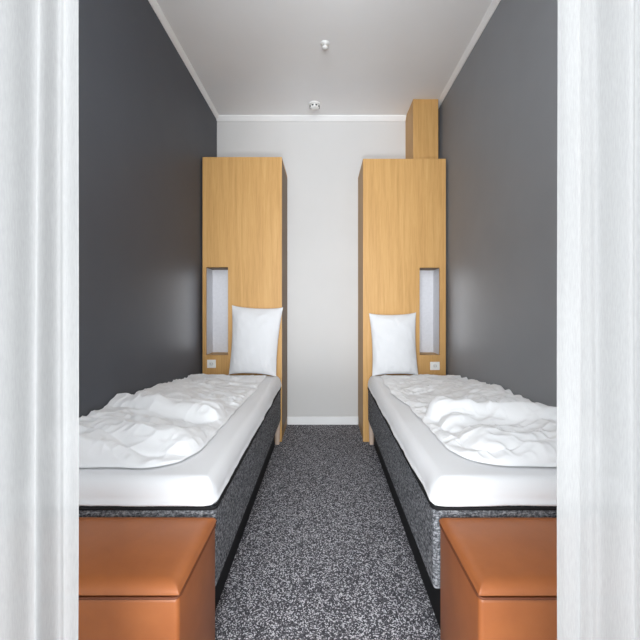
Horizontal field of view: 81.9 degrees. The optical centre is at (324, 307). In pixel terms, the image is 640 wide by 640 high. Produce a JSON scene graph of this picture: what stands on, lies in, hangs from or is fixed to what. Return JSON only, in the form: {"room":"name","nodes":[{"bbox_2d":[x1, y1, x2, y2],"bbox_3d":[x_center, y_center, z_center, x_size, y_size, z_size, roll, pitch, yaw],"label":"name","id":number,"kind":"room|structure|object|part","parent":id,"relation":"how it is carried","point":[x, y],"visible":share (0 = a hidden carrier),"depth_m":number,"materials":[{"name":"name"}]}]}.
{"room":"twin bedroom","nodes":[
{"label":"twin bedroom","id":0,"kind":"room"},
{"bbox_2d":[79,0,216,417],"bbox_3d":[-1.218,-0.399,2.280,0.100,3.338,3.460,0,0,0],"label":"wall","id":1,"kind":"structure","parent":0,"point":[147,129],"depth_m":2.28,"materials":[{"name":"grey paint"}]},
{"bbox_2d":[148,0,218,118],"bbox_3d":[-1.151,-2.051,2.280,0.034,0.034,3.460,0,0,0],"label":"trim","id":2,"kind":"structure","parent":1,"relation":"attached to","point":[153,3],"depth_m":2.95,"materials":[{"name":"white paint"}]},
{"bbox_2d":[217,121,404,423],"bbox_3d":[0.000,-0.399,4.060,2.536,3.338,0.100,0,0,0],"label":"wall","id":3,"kind":"structure","parent":0,"point":[322,160],"depth_m":4.01,"materials":[{"name":"white paint"}]},
{"bbox_2d":[216,115,405,120],"bbox_3d":[0.000,-2.046,3.987,2.336,0.045,0.045,0,0,0],"label":"trim","id":4,"kind":"structure","parent":3,"relation":"attached to","point":[220,117],"depth_m":3.98,"materials":[{"name":"white paint"}]},
{"bbox_2d":[288,417,357,424],"bbox_3d":[-0.018,1.228,4.003,0.760,0.085,0.014,0,0,0],"label":"baseboard","id":5,"kind":"structure","parent":3,"relation":"attached to","point":[291,420],"depth_m":4.00,"materials":[{"name":"white paint"}]},
{"bbox_2d":[156,0,492,114],"bbox_3d":[0.000,-2.118,0.405,5.600,0.100,7.410,0,0,0],"label":"ceiling","id":6,"kind":"structure","parent":0,"point":[250,57],"depth_m":2.95,"materials":[{"name":"paint"}]},
{"bbox_2d":[0,0,78,639],"bbox_3d":[-0.788,-0.392,0.664,0.711,3.293,0.051,0,0,1],"label":"sheer curtain","id":7,"kind":"object","parent":6,"relation":"hanging from","point":[39,39],"visible":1,"depth_m":0.66,"materials":[{"name":"white fabric"}]},
{"bbox_2d":[309,101,319,110],"bbox_3d":[-0.100,-2.042,3.750,0.120,0.053,0.120,0,0,0],"label":"smoke detector","id":8,"kind":"object","parent":6,"relation":"attached to","point":[314,105],"visible":1,"depth_m":3.72,"materials":[{"name":"white plastic"}]},
{"bbox_2d":[321,40,328,49],"bbox_3d":[0.005,-2.047,2.890,0.068,0.042,0.068,0,0,0],"label":"sprinkler","id":9,"kind":"object","parent":6,"relation":"attached to","point":[324,44],"visible":1,"depth_m":2.88,"materials":[{"name":"white plastic"}]},
{"bbox_2d":[557,0,639,639],"bbox_3d":[0.779,-0.392,0.665,0.736,3.293,0.052,0,0,0],"label":"sheer curtain","id":10,"kind":"object","parent":6,"relation":"hanging from","point":[598,95],"visible":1,"depth_m":0.66,"materials":[{"name":"white fabric"}]},
{"bbox_2d":[215,424,439,639],"bbox_3d":[0.000,1.320,0.405,5.600,0.100,7.410,0,0,0],"label":"floor","id":11,"kind":"structure","parent":0,"point":[324,552],"depth_m":1.88,"materials":[{"name":"grey carpet"}]},
{"bbox_2d":[78,517,216,639],"bbox_3d":[-0.776,1.018,1.202,0.752,0.505,0.364,0,0,0],"label":"ottoman","id":12,"kind":"object","parent":11,"relation":"on","point":[141,578],"visible":0.68,"depth_m":1.11,"materials":[{"name":"leather"}]},
{"bbox_3d":[-0.776,0.784,1.202,0.747,0.039,0.359,0,0,0],"label":"lid","id":13,"kind":"part","parent":12,"relation":"part of","materials":[{"name":"leather"}]},
{"bbox_2d":[79,375,280,610],"bbox_3d":[-0.782,0.948,2.429,0.760,0.643,2.102,0,0,0],"label":"bed","id":14,"kind":"object","parent":11,"relation":"on","point":[222,481],"visible":0.37,"depth_m":1.50,"materials":[{"name":"grey fabric"}]},
{"bbox_2d":[79,374,265,467],"bbox_3d":[-0.839,0.559,2.397,0.642,0.164,1.872,0,0,0],"label":"duvet","id":15,"kind":"object","parent":14,"relation":"on","point":[162,424],"visible":0.93,"depth_m":1.82,"materials":[{"name":"white fabric"}]},
{"bbox_2d":[229,305,282,376],"bbox_3d":[-0.628,0.303,3.398,0.485,0.652,0.184,0,0,0],"label":"pillow","id":16,"kind":"object","parent":14,"relation":"on","point":[255,332],"visible":1,"depth_m":3.35,"materials":[{"name":"white fabric"}]},
{"bbox_3d":[-0.438,1.167,3.429,0.054,0.207,0.054,0,0,0],"label":"leg","id":17,"kind":"part","parent":14,"relation":"part of","materials":[{"name":"brown wood"}]},
{"bbox_2d":[203,157,286,441],"bbox_3d":[-0.777,-0.076,3.741,0.750,2.692,0.530,0,0,0],"label":"wardrobe","id":18,"kind":"object","parent":11,"relation":"on","point":[245,198],"visible":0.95,"depth_m":3.49,"materials":[{"name":"brown wood"}]},
{"bbox_2d":[207,360,215,367],"bbox_3d":[-1.066,0.531,3.483,0.082,0.077,0.009,0,0,0],"label":"power socket","id":19,"kind":"object","parent":18,"relation":"attached to","point":[210,363],"depth_m":3.48,"materials":[{"name":"plastic"}]},
{"bbox_3d":[-1.015,0.455,3.595,0.208,0.012,0.207,0,0,0],"label":"niche sill","id":20,"kind":"part","parent":18,"relation":"part of","materials":[{"name":"brown wood"}]},
{"bbox_3d":[-0.412,-0.109,3.757,0.020,2.578,0.492,0,0,0],"label":"door","id":21,"kind":"part","parent":18,"relation":"part of","materials":[{"name":"brown wood"}]},
{"bbox_2d":[358,159,445,441],"bbox_3d":[0.756,-0.068,3.741,0.783,2.676,0.530,0,0,0],"label":"wardrobe","id":22,"kind":"object","parent":11,"relation":"on","point":[402,202],"visible":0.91,"depth_m":3.49,"materials":[{"name":"brown wood"}]},
{"bbox_3d":[0.375,-0.101,3.757,0.020,2.562,0.492,0,0,0],"label":"door","id":23,"kind":"part","parent":22,"relation":"part of","materials":[{"name":"brown wood"}]},
{"bbox_2d":[405,99,437,158],"bbox_3d":[1.005,-1.736,3.833,0.250,0.661,0.346,0,0,0],"label":"box","id":24,"kind":"object","parent":22,"relation":"on","point":[421,123],"depth_m":3.66,"materials":[{"name":"brown wood"}]},
{"bbox_3d":[0.995,0.455,3.595,0.190,0.012,0.207,0,0,0],"label":"niche sill","id":25,"kind":"part","parent":22,"relation":"part of","materials":[{"name":"brown wood"}]},
{"bbox_2d":[430,362,439,369],"bbox_3d":[1.043,0.551,3.483,0.090,0.077,0.009,0,0,0],"label":"power socket","id":26,"kind":"object","parent":22,"relation":"attached to","point":[433,365],"depth_m":3.48,"materials":[{"name":"plastic"}]},
{"bbox_2d":[368,375,556,627],"bbox_3d":[0.782,0.948,2.429,0.759,0.645,2.102,0,0,0],"label":"bed","id":27,"kind":"object","parent":11,"relation":"on","point":[428,482],"visible":0.4,"depth_m":1.51,"materials":[{"name":"grey fabric"}]},
{"bbox_3d":[0.438,1.167,3.429,0.054,0.207,0.054,0,0,0],"label":"leg","id":28,"kind":"part","parent":27,"relation":"part of","materials":[{"name":"brown wood"}]},
{"bbox_2d":[369,313,417,375],"bbox_3d":[0.638,0.338,3.405,0.442,0.583,0.167,0,0,0],"label":"pillow","id":29,"kind":"object","parent":27,"relation":"on","point":[393,336],"visible":1,"depth_m":3.36,"materials":[{"name":"white fabric"}]},
{"bbox_2d":[381,374,556,466],"bbox_3d":[0.824,0.553,2.404,0.673,0.176,1.860,0,0,0],"label":"duvet","id":30,"kind":"object","parent":27,"relation":"on","point":[477,421],"visible":0.91,"depth_m":1.83,"materials":[{"name":"white fabric"}]},
{"bbox_2d":[439,518,556,639],"bbox_3d":[0.789,1.018,1.202,0.727,0.504,0.364,0,0,0],"label":"ottoman","id":31,"kind":"object","parent":11,"relation":"on","point":[498,576],"visible":0.68,"depth_m":1.12,"materials":[{"name":"leather"}]},
{"bbox_3d":[0.789,0.785,1.202,0.722,0.039,0.359,0,0,0],"label":"lid","id":32,"kind":"part","parent":31,"relation":"part of","materials":[{"name":"leather"}]},
{"bbox_2d":[438,0,557,406],"bbox_3d":[1.218,-0.399,2.280,0.100,3.338,3.460,0,0,0],"label":"wall","id":33,"kind":"structure","parent":0,"point":[497,120],"depth_m":2.37,"materials":[{"name":"grey paint"}]},
{"bbox_2d":[438,0,500,108],"bbox_3d":[1.151,-2.051,2.280,0.034,0.034,3.460,0,0,0],"label":"trim","id":34,"kind":"structure","parent":33,"relation":"attached to","point":[494,4],"depth_m":2.90,"materials":[{"name":"white paint"}]}
]}

